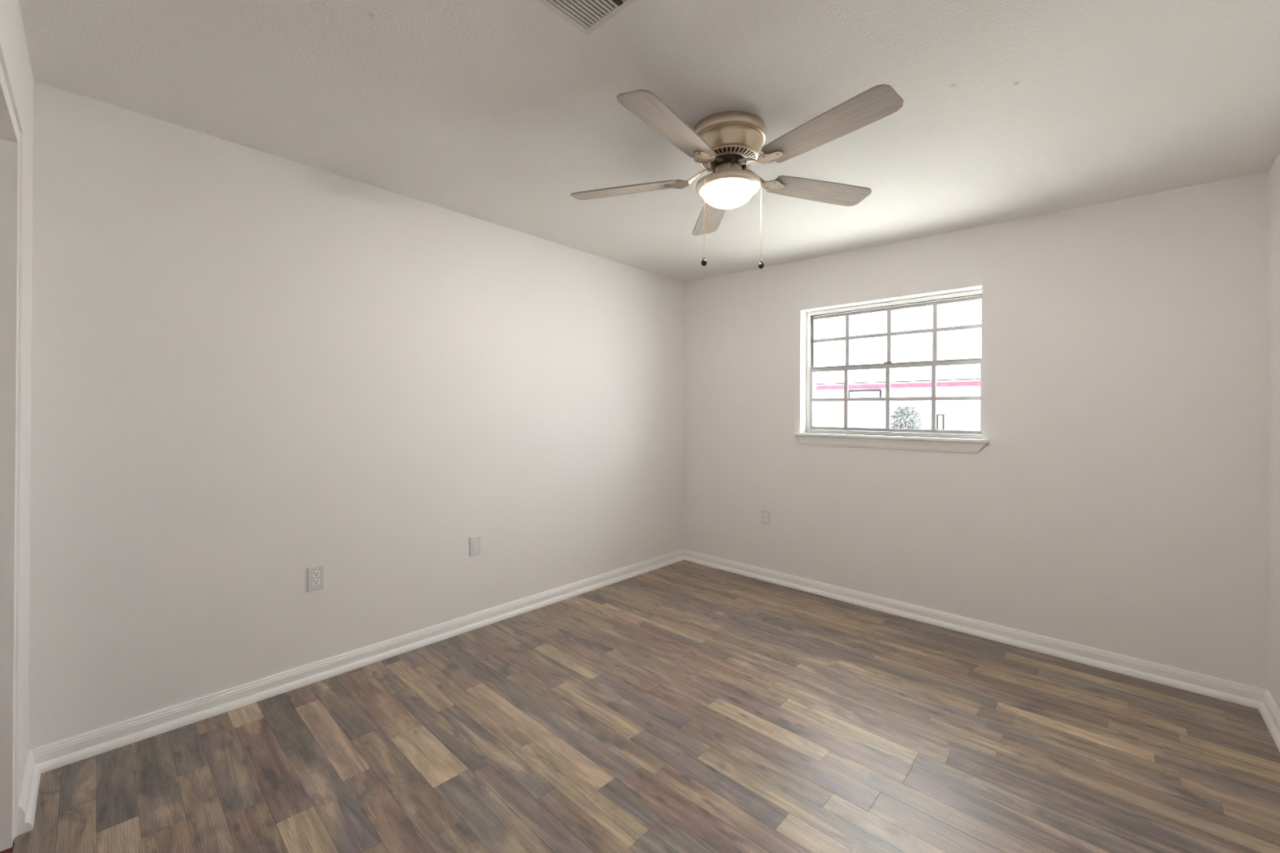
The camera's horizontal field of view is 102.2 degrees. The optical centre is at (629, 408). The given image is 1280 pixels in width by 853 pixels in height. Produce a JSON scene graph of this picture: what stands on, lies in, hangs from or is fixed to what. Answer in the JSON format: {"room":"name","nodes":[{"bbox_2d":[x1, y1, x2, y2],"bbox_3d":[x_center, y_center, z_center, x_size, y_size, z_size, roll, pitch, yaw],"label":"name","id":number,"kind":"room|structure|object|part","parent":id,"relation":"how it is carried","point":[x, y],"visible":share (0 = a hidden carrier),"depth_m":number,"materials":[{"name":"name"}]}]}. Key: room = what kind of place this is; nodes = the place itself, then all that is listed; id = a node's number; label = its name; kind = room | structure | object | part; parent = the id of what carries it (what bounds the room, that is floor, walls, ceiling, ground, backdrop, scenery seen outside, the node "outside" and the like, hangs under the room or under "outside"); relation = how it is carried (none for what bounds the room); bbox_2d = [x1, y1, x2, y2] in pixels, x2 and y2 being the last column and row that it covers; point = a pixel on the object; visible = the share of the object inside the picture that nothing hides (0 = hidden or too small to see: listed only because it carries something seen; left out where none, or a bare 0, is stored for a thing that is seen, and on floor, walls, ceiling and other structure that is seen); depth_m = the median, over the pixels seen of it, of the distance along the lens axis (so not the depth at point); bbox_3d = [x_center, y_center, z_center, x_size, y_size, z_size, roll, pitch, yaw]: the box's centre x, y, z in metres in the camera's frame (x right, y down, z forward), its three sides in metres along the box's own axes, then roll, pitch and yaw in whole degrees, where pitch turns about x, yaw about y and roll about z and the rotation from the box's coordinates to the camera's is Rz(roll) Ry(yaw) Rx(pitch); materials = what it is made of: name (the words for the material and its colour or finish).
{"room":"empty bedroom","nodes":[
{"label":"empty bedroom","id":0,"kind":"room"},
{"bbox_2d":[0,0,33,842],"bbox_3d":[-0.981,0.080,0.649,3.340,2.556,0.120,0,0,44],"label":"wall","id":1,"kind":"structure","parent":0,"point":[15,60],"depth_m":1.62,"materials":[{"name":"paint"}]},
{"bbox_2d":[0,62,19,852],"bbox_3d":[-1.316,0.233,0.971,1.630,2.150,0.100,0,0,44],"label":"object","id":2,"kind":"structure","parent":1,"relation":"attached to","point":[9,129],"depth_m":1.53,"materials":[{"name":"paint"}]},
{"bbox_2d":[17,750,40,835],"bbox_3d":[-1.998,1.264,1.723,0.386,0.085,0.034,0,0,44],"label":"baseboard","id":3,"kind":"structure","parent":1,"relation":"attached to","point":[27,804],"depth_m":1.67,"materials":[{"name":"paint"}]},
{"bbox_3d":[-1.988,1.292,1.723,0.370,0.031,0.017,0,0,44],"label":"shoe moulding","id":4,"kind":"part","parent":3,"relation":"part of","materials":[{"name":"paint"}]},
{"bbox_2d":[27,80,684,750],"bbox_3d":[-0.874,0.088,3.247,0.120,2.558,4.015,0,0,44],"label":"wall","id":5,"kind":"structure","parent":0,"point":[252,370],"depth_m":2.42,"materials":[{"name":"paint"}]},
{"bbox_2d":[307,564,324,591],"bbox_3d":[-1.513,0.821,2.495,0.008,0.115,0.071,0,0,44],"label":"wall outlet","id":6,"kind":"object","parent":5,"relation":"attached to","point":[315,574],"visible":1,"depth_m":2.49,"materials":[{"name":"plastic"}]},
{"bbox_2d":[312,578,319,586],"bbox_3d":[-1.512,0.841,2.494,0.005,0.028,0.034,0,0,44],"label":"receptacle","id":7,"kind":"object","parent":6,"relation":"attached to","point":[316,582],"depth_m":2.49,"materials":[{"name":"plastic"}]},
{"bbox_2d":[312,571,319,577],"bbox_3d":[-1.512,0.802,2.494,0.005,0.028,0.034,0,0,44],"label":"receptacle","id":8,"kind":"object","parent":6,"relation":"attached to","point":[315,574],"depth_m":2.49,"materials":[{"name":"plastic"}]},
{"bbox_2d":[29,549,683,773],"bbox_3d":[-0.825,1.274,3.190,0.032,0.085,3.775,0,0,44],"label":"baseboard","id":9,"kind":"structure","parent":5,"relation":"attached to","point":[57,754],"depth_m":2.41,"materials":[{"name":"paint"}]},
{"bbox_2d":[469,535,480,556],"bbox_3d":[-0.925,0.827,3.103,0.008,0.115,0.071,0,0,44],"label":"wall outlet","id":10,"kind":"object","parent":5,"relation":"attached to","point":[474,541],"visible":1,"depth_m":3.10,"materials":[{"name":"plastic"}]},
{"bbox_2d":[472,546,478,551],"bbox_3d":[-0.924,0.847,3.102,0.005,0.028,0.034,0,0,44],"label":"receptacle","id":11,"kind":"object","parent":10,"relation":"attached to","point":[474,548],"depth_m":3.10,"materials":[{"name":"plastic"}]},
{"bbox_2d":[472,540,478,545],"bbox_3d":[-0.924,0.808,3.102,0.005,0.028,0.034,0,0,44],"label":"receptacle","id":12,"kind":"object","parent":10,"relation":"attached to","point":[474,542],"depth_m":3.10,"materials":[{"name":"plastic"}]},
{"bbox_2d":[0,560,1279,852],"bbox_3d":[0.088,1.342,1.763,3.390,0.050,4.555,0,0,44],"label":"floor","id":13,"kind":"structure","parent":0,"point":[683,706],"depth_m":1.97,"materials":[{"name":"laminate"}]},
{"bbox_2d":[18,0,1279,282],"bbox_3d":[0.375,-1.165,2.048,3.579,0.209,4.015,0,0,44],"label":"ceiling","id":14,"kind":"structure","parent":0,"point":[498,112],"depth_m":1.84,"materials":[{"name":"white paint"}]},
{"bbox_2d":[537,0,635,35],"bbox_3d":[-0.137,-1.124,1.329,0.292,0.011,0.336,2,0,44],"label":"ceiling vent","id":15,"kind":"object","parent":14,"relation":"in","point":[586,15],"visible":1,"depth_m":1.46,"materials":[{"name":"metal"}]},
{"bbox_3d":[-0.040,-1.117,1.408,0.014,0.002,0.050,1,0,44],"label":"damper lever","id":16,"kind":"part","parent":15,"relation":"part of","materials":[{"name":"white metal"}]},
{"bbox_2d":[570,84,903,268],"bbox_3d":[0.393,-0.835,2.034,1.292,0.570,1.285,0,0,44],"label":"ceiling fan","id":17,"kind":"object","parent":14,"relation":"hanging from","point":[725,144],"visible":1,"depth_m":1.95,"materials":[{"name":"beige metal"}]},
{"bbox_3d":[-0.020,-0.933,2.208,0.468,0.031,0.132,0,0,18],"label":"blade","id":18,"kind":"part","parent":17,"relation":"part of","materials":[{"name":"brown wood"}]},
{"bbox_3d":[0.139,-0.934,1.717,0.132,0.031,0.468,0,0,36],"label":"blade","id":19,"kind":"part","parent":17,"relation":"part of","materials":[{"name":"brown wood"}]},
{"bbox_3d":[0.291,-0.733,1.995,0.010,0.317,0.010,0,0,44],"label":"pull chain","id":20,"kind":"part","parent":17,"relation":"part of","materials":[{"name":"gold metal"}]},
{"bbox_3d":[0.397,-0.930,2.511,0.132,0.031,0.468,0,0,0],"label":"blade","id":21,"kind":"part","parent":17,"relation":"part of","materials":[{"name":"brown wood"}]},
{"bbox_3d":[0.397,-0.867,2.072,0.057,0.066,0.057,0,0,44],"label":"light bulb","id":22,"kind":"part","parent":17,"relation":"part of","materials":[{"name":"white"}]},
{"bbox_2d":[700,144,756,171],"bbox_3d":[0.397,-0.994,2.072,0.226,0.016,0.226,0,0,44],"label":"vent","id":23,"kind":"object","parent":17,"relation":"attached to","point":[726,152],"depth_m":2.00,"materials":[{"name":"beige metal"}]},
{"bbox_3d":[0.523,-0.735,2.041,0.010,0.317,0.010,0,0,44],"label":"pull chain","id":24,"kind":"part","parent":17,"relation":"part of","materials":[{"name":"gold metal"}]},
{"bbox_3d":[0.815,-0.929,2.208,0.468,0.031,0.132,0,0,-18],"label":"blade","id":25,"kind":"part","parent":17,"relation":"part of","materials":[{"name":"brown wood"}]},
{"bbox_3d":[0.655,-0.932,1.717,0.132,0.031,0.468,0,0,-36],"label":"blade","id":26,"kind":"part","parent":17,"relation":"part of","materials":[{"name":"brown wood"}]},
{"bbox_2d":[813,320,816,426],"bbox_3d":[1.863,0.205,3.544,4.000,2.950,0.090,0,0,44],"label":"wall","id":27,"kind":"structure","parent":0,"point":[815,373],"depth_m":4.00,"materials":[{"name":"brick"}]},
{"bbox_2d":[683,171,1268,689],"bbox_3d":[1.698,0.124,3.467,3.271,2.510,0.120,0,0,44],"label":"wall","id":28,"kind":"structure","parent":0,"point":[1116,499],"depth_m":2.81,"materials":[{"name":"paint"}]},
{"bbox_2d":[761,509,769,525],"bbox_3d":[1.056,0.846,3.994,0.071,0.115,0.008,0,0,44],"label":"wall outlet","id":29,"kind":"object","parent":28,"relation":"attached to","point":[765,513],"visible":1,"depth_m":3.99,"materials":[{"name":"plastic"}]},
{"bbox_2d":[794,288,988,453],"bbox_3d":[1.721,-0.239,3.470,1.184,1.006,0.235,0,0,44],"label":"window","id":30,"kind":"structure","parent":28,"relation":"in","point":[922,442],"depth_m":3.45,"materials":[{"name":"paint"}]},
{"bbox_3d":[1.688,0.190,3.436,1.184,0.019,0.145,0,0,44],"label":"sill","id":31,"kind":"part","parent":30,"relation":"part of","materials":[{"name":"paint"}]},
{"bbox_3d":[1.750,-0.075,3.497,1.077,0.465,0.021,0,0,44],"label":"sash","id":32,"kind":"part","parent":30,"relation":"part of","materials":[{"name":"metal"}]},
{"bbox_3d":[1.768,-0.485,3.515,1.077,0.406,0.018,0,0,44],"label":"sash","id":33,"kind":"part","parent":30,"relation":"part of","materials":[{"name":"metal"}]},
{"bbox_2d":[683,549,1266,709],"bbox_3d":[1.640,1.287,3.409,3.271,0.085,0.032,0,0,44],"label":"baseboard","id":34,"kind":"structure","parent":28,"relation":"attached to","point":[1237,693],"depth_m":2.88,"materials":[{"name":"paint"}]},
{"bbox_2d":[1267,153,1279,710],"bbox_3d":[1.592,0.122,0.870,0.122,2.497,4.004,0,0,43],"label":"wall","id":35,"kind":"structure","parent":0,"point":[1273,587],"depth_m":2.20,"materials":[{"name":"paint"}]},
{"bbox_2d":[1257,689,1279,752],"bbox_3d":[1.532,1.278,0.919,0.032,0.085,3.762,0,0,43],"label":"baseboard","id":36,"kind":"structure","parent":35,"relation":"attached to","point":[1268,709],"depth_m":2.16,"materials":[{"name":"paint"}]},
{"label":"outside","id":37,"kind":"structure","parent":0,"visible":0},
{"bbox_3d":[21.429,1.943,26.215,60.000,0.200,59.725,0,0,44],"label":"ground","id":38,"kind":"structure","parent":37,"visible":0},
{"bbox_2d":[815,371,980,431],"bbox_3d":[11.188,0.203,20.661,17.800,3.150,8.970,0,0,44],"label":"house","id":39,"kind":"structure","parent":38,"relation":"on","point":[960,415],"depth_m":17.34,"materials":[{"name":"white"}]},
{"bbox_2d":[889,405,922,429],"bbox_3d":[8.633,0.833,16.154,0.869,1.840,0.773,0,0,44],"label":"shrub","id":40,"kind":"object","parent":38,"relation":"on","point":[902,411],"visible":0.51,"depth_m":16.03,"materials":[{"name":"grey plant"}]},
{"bbox_2d":[936,413,945,430],"bbox_3d":[9.551,0.960,15.807,0.220,1.590,0.194,0,0,44],"label":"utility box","id":41,"kind":"object","parent":38,"relation":"on","point":[940,418],"visible":0.41,"depth_m":15.75,"materials":[{"name":"metal"}]}
]}

